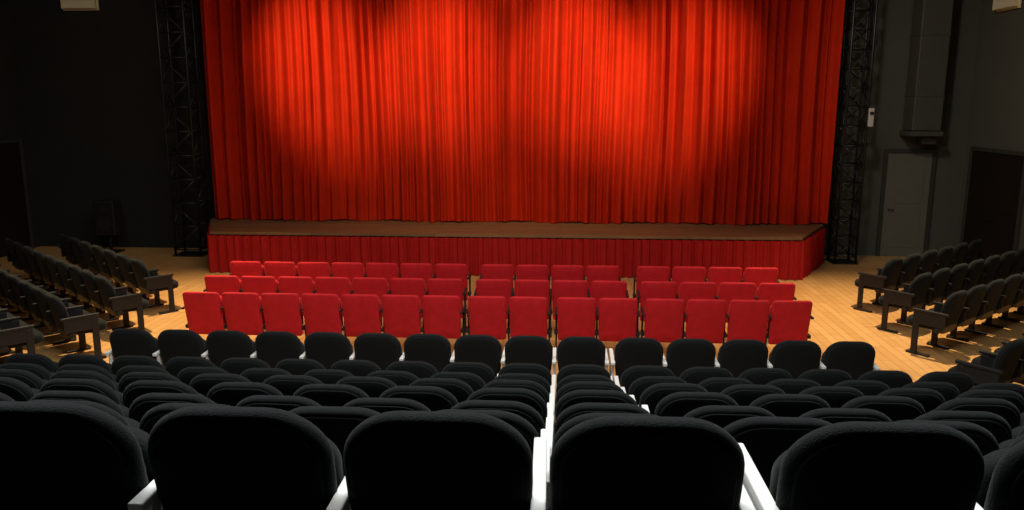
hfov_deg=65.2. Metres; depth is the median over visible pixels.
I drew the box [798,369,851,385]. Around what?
seat
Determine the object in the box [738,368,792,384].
seat
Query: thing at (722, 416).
seat
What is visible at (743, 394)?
seat
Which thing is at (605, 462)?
seat
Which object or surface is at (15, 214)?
door
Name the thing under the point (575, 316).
seat
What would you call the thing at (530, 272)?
seat
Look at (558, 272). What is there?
seat
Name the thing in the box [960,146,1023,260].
door
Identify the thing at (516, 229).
stage
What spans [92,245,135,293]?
seat
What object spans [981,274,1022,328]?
seat
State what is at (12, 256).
seat
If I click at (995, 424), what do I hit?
seat
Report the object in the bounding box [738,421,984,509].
seat
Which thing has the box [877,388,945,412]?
seat
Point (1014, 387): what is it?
seat
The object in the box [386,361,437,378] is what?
seat
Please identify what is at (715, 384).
seat
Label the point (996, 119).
wall
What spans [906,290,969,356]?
seat
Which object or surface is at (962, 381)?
seat
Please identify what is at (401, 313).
seat
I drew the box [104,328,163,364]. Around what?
seat
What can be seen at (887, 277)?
seat
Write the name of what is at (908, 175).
door
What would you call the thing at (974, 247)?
seat
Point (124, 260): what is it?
seat
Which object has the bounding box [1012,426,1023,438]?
seat
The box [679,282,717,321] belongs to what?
seat
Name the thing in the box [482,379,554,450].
seat
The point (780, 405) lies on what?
seat
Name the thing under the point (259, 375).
seat
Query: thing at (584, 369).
seat
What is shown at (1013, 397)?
seat
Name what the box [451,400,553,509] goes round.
seat
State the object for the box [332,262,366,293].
seat
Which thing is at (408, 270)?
seat
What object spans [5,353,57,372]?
seat
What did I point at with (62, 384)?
seat
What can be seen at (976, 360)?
seat
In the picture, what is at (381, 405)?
seat
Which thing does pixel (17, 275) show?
seat
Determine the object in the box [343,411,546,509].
seat
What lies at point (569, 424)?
seat
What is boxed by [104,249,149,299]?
seat
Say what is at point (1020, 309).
seat
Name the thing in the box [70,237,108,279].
seat
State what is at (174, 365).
seat
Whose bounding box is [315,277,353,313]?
seat
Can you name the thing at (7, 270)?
seat
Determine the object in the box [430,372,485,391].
seat
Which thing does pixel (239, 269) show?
seat
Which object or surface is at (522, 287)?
seat
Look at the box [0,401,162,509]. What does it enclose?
seat
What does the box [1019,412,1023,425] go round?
seat
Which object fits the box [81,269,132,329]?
seat
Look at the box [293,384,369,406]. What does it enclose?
seat
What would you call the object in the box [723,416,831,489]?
seat
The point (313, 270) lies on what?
seat
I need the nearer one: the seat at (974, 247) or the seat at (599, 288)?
the seat at (599, 288)
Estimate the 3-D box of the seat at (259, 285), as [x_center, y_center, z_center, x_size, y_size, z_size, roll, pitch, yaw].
[-3.613,0.676,11.741,0.538,0.832,0.440,1,11,5]
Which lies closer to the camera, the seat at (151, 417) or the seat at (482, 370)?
the seat at (151, 417)
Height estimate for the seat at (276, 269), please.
0.832 m
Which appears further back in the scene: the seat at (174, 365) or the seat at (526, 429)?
the seat at (174, 365)
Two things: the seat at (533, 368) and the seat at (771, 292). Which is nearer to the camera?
the seat at (533, 368)
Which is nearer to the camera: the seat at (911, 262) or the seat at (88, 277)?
the seat at (88, 277)
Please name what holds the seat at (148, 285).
on the floor
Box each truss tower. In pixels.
[154,0,208,256]
[825,0,878,264]
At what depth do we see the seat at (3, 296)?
12.15 m
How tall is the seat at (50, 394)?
0.884 m
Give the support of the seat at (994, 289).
on the floor
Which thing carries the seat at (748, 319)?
on the floor
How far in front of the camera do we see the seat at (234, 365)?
7.65 m
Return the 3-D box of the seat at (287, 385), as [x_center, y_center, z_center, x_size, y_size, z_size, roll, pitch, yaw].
[-1.571,1.267,6.112,0.550,0.884,0.510,1,11,4]
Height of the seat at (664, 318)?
0.832 m
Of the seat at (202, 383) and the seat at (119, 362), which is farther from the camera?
the seat at (119, 362)
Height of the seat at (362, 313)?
0.832 m
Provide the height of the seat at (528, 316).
0.832 m
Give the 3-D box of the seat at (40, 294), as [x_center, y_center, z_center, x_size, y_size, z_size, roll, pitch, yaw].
[-6.046,0.831,10.801,0.560,0.884,0.606,10,15,43]
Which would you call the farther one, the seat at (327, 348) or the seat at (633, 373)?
the seat at (327, 348)
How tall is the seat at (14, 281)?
0.884 m
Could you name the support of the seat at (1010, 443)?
on the platform
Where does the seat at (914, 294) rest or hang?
on the floor
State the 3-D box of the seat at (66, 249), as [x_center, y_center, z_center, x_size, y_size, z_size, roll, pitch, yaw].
[-8.104,0.012,15.051,0.610,0.884,0.606,10,15,43]
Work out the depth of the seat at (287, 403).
3.96 m
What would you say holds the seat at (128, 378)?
on the platform
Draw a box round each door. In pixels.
[0,139,34,257]
[875,149,937,255]
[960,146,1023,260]
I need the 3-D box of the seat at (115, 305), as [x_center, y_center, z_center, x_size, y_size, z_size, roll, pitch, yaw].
[-5.576,0.697,11.497,0.560,0.884,0.606,10,15,43]
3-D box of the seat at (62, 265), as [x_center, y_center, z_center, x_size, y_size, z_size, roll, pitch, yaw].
[-6.785,0.476,12.643,0.560,0.884,0.606,10,15,43]
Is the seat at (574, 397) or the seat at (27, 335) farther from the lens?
the seat at (27, 335)
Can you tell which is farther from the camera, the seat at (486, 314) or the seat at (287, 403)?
the seat at (486, 314)
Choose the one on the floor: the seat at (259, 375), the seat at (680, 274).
the seat at (680, 274)
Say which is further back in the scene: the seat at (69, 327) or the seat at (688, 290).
the seat at (688, 290)
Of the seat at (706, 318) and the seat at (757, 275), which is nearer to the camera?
the seat at (706, 318)
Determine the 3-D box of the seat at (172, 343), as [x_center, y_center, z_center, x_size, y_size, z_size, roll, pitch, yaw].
[-3.567,1.196,8.905,0.550,0.884,0.510,1,11,3]
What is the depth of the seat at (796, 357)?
8.25 m
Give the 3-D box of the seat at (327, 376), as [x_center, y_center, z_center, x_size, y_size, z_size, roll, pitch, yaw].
[-1.516,1.356,7.023,0.550,0.884,0.510,1,11,4]
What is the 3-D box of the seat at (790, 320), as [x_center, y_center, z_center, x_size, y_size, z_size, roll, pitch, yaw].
[3.564,0.948,10.327,0.538,0.832,0.440,0,11,2]
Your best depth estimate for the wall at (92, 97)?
17.60 m
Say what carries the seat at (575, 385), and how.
on the platform
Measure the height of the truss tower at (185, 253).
7.800 m
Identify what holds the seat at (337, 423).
on the platform
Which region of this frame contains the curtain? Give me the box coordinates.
[200,0,844,224]
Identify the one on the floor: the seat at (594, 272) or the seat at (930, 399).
the seat at (594, 272)
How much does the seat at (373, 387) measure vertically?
0.884 m
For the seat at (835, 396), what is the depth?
5.57 m
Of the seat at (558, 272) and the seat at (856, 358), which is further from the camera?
the seat at (558, 272)
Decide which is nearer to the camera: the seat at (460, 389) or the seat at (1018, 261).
the seat at (460, 389)
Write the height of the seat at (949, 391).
0.884 m
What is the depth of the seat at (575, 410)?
3.87 m
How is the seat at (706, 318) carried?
on the floor
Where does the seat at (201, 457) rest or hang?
on the platform
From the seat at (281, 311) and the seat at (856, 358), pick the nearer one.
the seat at (856, 358)
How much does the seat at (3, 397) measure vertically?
0.884 m
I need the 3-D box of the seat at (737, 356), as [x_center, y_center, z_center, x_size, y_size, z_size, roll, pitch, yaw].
[2.440,1.265,8.545,0.550,0.884,0.510,1,11,4]
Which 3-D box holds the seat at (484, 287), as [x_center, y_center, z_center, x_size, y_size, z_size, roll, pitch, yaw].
[-0.257,0.715,11.540,0.580,0.832,0.440,0,11,1]
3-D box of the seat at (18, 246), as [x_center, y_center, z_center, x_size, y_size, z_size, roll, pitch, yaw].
[-8.396,0.182,14.171,0.560,0.884,0.606,10,15,43]
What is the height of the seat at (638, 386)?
0.884 m
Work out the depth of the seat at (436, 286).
11.33 m
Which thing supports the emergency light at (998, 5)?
attached to the wall at (996, 119)
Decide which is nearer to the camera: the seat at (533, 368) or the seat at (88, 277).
the seat at (533, 368)
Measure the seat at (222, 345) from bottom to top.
0.884 m
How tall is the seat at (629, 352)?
0.884 m
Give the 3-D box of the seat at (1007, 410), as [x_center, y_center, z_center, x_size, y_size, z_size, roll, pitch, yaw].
[2.765,1.227,4.946,0.550,0.884,0.510,1,11,3]
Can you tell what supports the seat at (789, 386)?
on the platform
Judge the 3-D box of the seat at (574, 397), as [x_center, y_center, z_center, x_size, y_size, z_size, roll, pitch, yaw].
[0.548,1.201,5.079,0.550,0.884,0.510,1,11,4]
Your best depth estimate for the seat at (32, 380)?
5.93 m
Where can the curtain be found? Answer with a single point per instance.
(722, 112)
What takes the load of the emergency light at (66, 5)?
attached to the wall at (92, 97)
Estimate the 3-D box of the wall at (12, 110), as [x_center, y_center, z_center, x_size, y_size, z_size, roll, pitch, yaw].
[-11.635,-2.195,7.699,0.200,8.000,20.900,1,11,3]
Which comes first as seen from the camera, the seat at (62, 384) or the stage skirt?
the seat at (62, 384)
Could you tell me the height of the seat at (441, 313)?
0.832 m
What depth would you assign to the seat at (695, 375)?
7.39 m
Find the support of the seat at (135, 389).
on the platform
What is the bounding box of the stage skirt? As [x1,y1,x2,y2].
[207,222,825,279]
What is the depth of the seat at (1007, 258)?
13.09 m
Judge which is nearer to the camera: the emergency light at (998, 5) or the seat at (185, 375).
the seat at (185, 375)
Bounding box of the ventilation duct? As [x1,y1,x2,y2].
[899,0,953,143]
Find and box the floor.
[0,246,1023,400]
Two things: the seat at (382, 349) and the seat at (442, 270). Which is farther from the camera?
the seat at (442, 270)
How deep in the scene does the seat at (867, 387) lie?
6.44 m
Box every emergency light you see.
[60,0,98,10]
[992,0,1021,11]
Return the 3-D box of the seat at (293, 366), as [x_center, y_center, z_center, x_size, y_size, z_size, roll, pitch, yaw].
[-2.004,1.384,7.926,0.550,0.884,0.510,1,11,4]
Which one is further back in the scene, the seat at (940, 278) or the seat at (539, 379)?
the seat at (940, 278)
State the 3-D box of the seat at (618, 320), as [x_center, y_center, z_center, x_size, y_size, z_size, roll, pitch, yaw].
[1.395,0.923,10.456,0.538,0.832,0.440,1,11,5]
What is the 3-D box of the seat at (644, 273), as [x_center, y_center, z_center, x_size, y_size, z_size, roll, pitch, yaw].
[2.167,0.544,12.427,0.580,0.832,0.440,1,11,4]
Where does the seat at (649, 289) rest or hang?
on the floor
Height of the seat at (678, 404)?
0.884 m
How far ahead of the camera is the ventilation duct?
16.11 m
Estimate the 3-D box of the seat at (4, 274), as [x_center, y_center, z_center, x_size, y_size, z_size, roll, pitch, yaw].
[-7.255,0.610,11.947,0.560,0.884,0.606,10,15,43]
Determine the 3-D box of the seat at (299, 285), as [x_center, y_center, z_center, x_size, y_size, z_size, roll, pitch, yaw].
[-3.075,0.682,11.709,0.538,0.832,0.440,1,11,4]
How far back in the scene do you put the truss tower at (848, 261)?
16.13 m
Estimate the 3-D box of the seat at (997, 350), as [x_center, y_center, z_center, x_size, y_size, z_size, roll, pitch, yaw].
[5.935,1.140,9.192,0.560,0.884,0.606,-8,14,-36]
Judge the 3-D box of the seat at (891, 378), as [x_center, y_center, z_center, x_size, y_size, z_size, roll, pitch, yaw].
[3.461,1.447,7.598,0.550,0.884,0.510,1,11,3]
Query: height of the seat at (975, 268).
0.884 m
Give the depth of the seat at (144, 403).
4.00 m
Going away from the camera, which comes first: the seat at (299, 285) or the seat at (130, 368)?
the seat at (130, 368)
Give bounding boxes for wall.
[0,0,39,247]
[12,0,981,255]
[956,0,1023,272]
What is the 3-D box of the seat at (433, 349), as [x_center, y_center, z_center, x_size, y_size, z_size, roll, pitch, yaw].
[-0.873,1.227,8.744,0.550,0.884,0.510,1,11,3]
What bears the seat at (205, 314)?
on the floor
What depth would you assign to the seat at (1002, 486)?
2.04 m
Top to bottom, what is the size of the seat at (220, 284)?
0.832 m
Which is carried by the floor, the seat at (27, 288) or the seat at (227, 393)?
the seat at (27, 288)
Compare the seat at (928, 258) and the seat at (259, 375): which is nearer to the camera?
the seat at (259, 375)
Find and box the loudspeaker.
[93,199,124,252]
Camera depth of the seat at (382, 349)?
8.51 m
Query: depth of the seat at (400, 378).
6.67 m
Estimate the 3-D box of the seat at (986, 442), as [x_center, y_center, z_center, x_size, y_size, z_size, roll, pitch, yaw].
[1.584,0.999,3.211,0.550,0.884,0.510,1,11,4]
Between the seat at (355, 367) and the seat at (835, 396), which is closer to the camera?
the seat at (835, 396)
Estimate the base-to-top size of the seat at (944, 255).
0.884 m
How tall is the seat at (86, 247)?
0.884 m
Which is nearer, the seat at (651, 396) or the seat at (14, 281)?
the seat at (651, 396)
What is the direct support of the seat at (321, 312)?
on the floor
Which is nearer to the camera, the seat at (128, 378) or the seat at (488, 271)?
the seat at (128, 378)
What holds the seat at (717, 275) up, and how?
on the floor
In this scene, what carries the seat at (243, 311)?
on the floor
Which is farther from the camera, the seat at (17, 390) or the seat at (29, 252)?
the seat at (29, 252)
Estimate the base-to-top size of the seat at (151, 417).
0.884 m
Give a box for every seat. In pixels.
[0,264,11,307]
[0,268,47,327]
[0,279,35,320]
[0,308,15,355]
[0,316,27,352]
[0,324,43,353]
[0,363,53,380]
[0,369,47,389]
[0,377,39,401]
[0,392,14,400]
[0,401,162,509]
[4,238,47,285]
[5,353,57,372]
[8,274,61,335]
[9,274,23,313]
[14,242,58,291]
[20,280,76,344]
[23,246,68,296]
[27,400,139,427]
[29,390,128,417]
[33,286,90,353]
[34,250,80,302]
[39,378,123,405]
[44,254,92,307]
[46,293,106,358]
[49,370,118,390]
[56,259,104,313]
[56,364,115,381]
[58,354,112,373]
[59,234,97,274]
[68,264,118,321]
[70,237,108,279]
[80,241,120,287]
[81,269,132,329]
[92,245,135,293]
[95,275,148,329]
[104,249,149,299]
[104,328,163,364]
[111,355,165,374]
[116,365,174,382]
[117,253,163,307]
[118,372,180,392]
[122,380,204,407]
[128,393,216,422]
[130,258,177,314]
[139,403,229,433]
[147,406,350,509]
[157,329,210,365]
[166,356,218,377]
[177,367,229,384]
[181,292,227,333]
[189,373,250,396]
[203,275,242,295]
[206,330,257,367]
[206,382,283,406]
[220,357,270,374]
[222,292,265,334]
[229,261,264,279]
[235,395,320,410]
[240,368,291,382]
[241,276,279,295]
[255,331,305,367]
[261,293,306,337]
[263,375,323,395]
[264,261,298,280]
[275,359,324,374]
[278,276,315,315]
[289,406,379,476]
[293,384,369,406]
[297,262,332,292]
[301,293,346,336]
[304,332,355,368]
[304,369,353,383]
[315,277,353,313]
[330,360,380,375]
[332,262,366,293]
[336,376,396,397]
[341,294,384,336]
[343,397,430,412]
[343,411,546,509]
[352,277,390,316]
[354,333,404,369]
[366,263,400,289]
[367,370,418,385]
[379,386,457,410]
[381,294,424,337]
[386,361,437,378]
[390,278,427,317]
[400,263,435,290]
[404,334,454,372]
[409,378,473,402]
[422,295,466,338]
[427,278,467,334]
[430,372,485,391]
[435,263,472,316]
[439,409,549,509]
[442,362,497,383]
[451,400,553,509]
[454,335,505,377]
[466,296,509,339]
[466,387,552,426]
[474,279,513,318]
[479,264,515,296]
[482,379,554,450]
[494,373,554,439]
[498,363,555,423]
[505,335,556,406]
[509,296,550,340]
[514,279,551,337]
[516,265,550,305]
[550,416,755,509]
[551,265,585,301]
[553,280,589,319]
[553,413,656,447]
[554,297,598,359]
[554,402,649,436]
[555,389,638,420]
[556,374,614,393]
[556,381,624,403]
[557,336,608,370]
[557,364,612,383]
[587,265,620,297]
[591,280,628,319]
[598,298,639,341]
[609,337,666,383]
[614,365,674,393]
[620,376,685,404]
[630,383,707,414]
[632,266,670,302]
[636,281,678,337]
[640,298,686,342]
[641,392,737,416]
[666,338,719,377]
[672,266,707,295]
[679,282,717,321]
[679,367,732,384]
[684,405,775,427]
[685,299,728,343]
[698,377,753,392]
[708,267,743,296]
[717,339,772,377]
[718,282,757,322]
[721,384,785,405]
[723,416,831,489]
[727,299,771,345]
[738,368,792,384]
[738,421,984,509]
[743,267,779,299]
[749,394,830,416]
[756,283,796,318]
[766,379,820,393]
[767,300,813,344]
[769,340,825,378]
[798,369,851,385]
[799,386,863,407]
[799,408,891,423]
[821,341,879,379]
[834,380,889,395]
[841,396,925,421]
[853,257,905,312]
[857,370,912,388]
[875,253,922,290]
[877,272,934,333]
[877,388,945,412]
[894,420,999,455]
[900,268,952,308]
[901,381,959,401]
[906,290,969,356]
[914,410,1011,443]
[915,371,973,393]
[918,249,938,274]
[928,398,1020,429]
[929,284,987,341]
[935,246,954,269]
[940,263,969,302]
[948,339,1023,385]
[951,242,969,267]
[955,389,1023,413]
[960,259,985,291]
[964,279,1005,334]
[966,239,983,264]
[968,383,1023,397]
[971,341,1023,381]
[977,440,1023,509]
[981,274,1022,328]
[982,255,1001,285]
[994,332,1023,383]
[997,251,1015,279]
[998,273,1023,321]
[998,434,1023,448]
[1007,248,1023,276]
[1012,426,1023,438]
[1013,305,1023,314]
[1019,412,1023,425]
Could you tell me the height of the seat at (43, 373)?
0.884 m
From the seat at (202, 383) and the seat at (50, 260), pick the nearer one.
the seat at (202, 383)
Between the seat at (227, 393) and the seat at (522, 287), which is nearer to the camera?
the seat at (227, 393)
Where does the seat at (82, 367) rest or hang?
on the platform
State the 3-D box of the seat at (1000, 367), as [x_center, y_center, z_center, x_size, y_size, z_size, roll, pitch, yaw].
[5.021,1.271,8.515,0.610,0.884,0.606,-8,14,-36]
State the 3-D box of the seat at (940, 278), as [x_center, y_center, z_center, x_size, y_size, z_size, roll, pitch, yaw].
[6.209,0.587,12.064,0.560,0.884,0.606,-8,14,-36]
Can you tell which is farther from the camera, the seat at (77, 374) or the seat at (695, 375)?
the seat at (695, 375)
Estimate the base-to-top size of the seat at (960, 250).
0.884 m
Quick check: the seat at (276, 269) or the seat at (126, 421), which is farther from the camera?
the seat at (276, 269)
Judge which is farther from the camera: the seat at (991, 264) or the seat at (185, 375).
the seat at (991, 264)
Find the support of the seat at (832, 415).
on the platform
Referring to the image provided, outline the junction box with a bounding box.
[867,108,874,126]
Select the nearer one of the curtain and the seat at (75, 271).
the seat at (75, 271)
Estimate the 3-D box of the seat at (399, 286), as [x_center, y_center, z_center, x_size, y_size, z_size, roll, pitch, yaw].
[-1.453,0.701,11.611,0.538,0.832,0.440,1,11,5]
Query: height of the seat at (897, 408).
0.884 m
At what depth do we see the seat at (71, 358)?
7.75 m
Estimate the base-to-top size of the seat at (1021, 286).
0.884 m
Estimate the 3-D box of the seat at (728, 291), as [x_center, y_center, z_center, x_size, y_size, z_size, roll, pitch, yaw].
[3.164,0.754,11.334,0.538,0.832,0.440,1,11,4]
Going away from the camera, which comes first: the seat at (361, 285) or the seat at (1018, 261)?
the seat at (361, 285)
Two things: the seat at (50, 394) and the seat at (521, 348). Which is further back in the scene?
the seat at (521, 348)
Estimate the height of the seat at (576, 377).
0.884 m
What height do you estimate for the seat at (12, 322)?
0.884 m
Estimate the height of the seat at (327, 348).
0.884 m
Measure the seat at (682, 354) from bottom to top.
0.884 m
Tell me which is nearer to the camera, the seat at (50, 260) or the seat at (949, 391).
the seat at (949, 391)
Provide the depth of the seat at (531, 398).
4.80 m
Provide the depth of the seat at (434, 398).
4.83 m
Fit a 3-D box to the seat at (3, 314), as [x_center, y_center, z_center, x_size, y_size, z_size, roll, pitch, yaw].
[-6.955,0.865,10.623,0.560,0.884,0.606,10,15,43]
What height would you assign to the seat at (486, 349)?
0.884 m
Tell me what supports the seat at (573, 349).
on the floor
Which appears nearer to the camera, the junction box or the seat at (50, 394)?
the seat at (50, 394)
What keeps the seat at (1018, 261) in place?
on the floor
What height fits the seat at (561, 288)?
0.832 m
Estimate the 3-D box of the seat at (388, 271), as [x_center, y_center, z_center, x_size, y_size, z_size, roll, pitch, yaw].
[-1.989,0.496,12.676,0.538,0.832,0.440,1,11,5]
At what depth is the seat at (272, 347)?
8.57 m
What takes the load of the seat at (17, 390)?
on the platform
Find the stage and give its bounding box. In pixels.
[210,217,823,241]
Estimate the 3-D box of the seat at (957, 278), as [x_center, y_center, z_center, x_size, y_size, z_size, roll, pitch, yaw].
[6.656,0.524,12.395,0.560,0.884,0.606,-8,14,-36]
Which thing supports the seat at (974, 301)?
on the floor
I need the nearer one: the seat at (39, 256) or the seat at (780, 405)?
the seat at (780, 405)
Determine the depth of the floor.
12.19 m

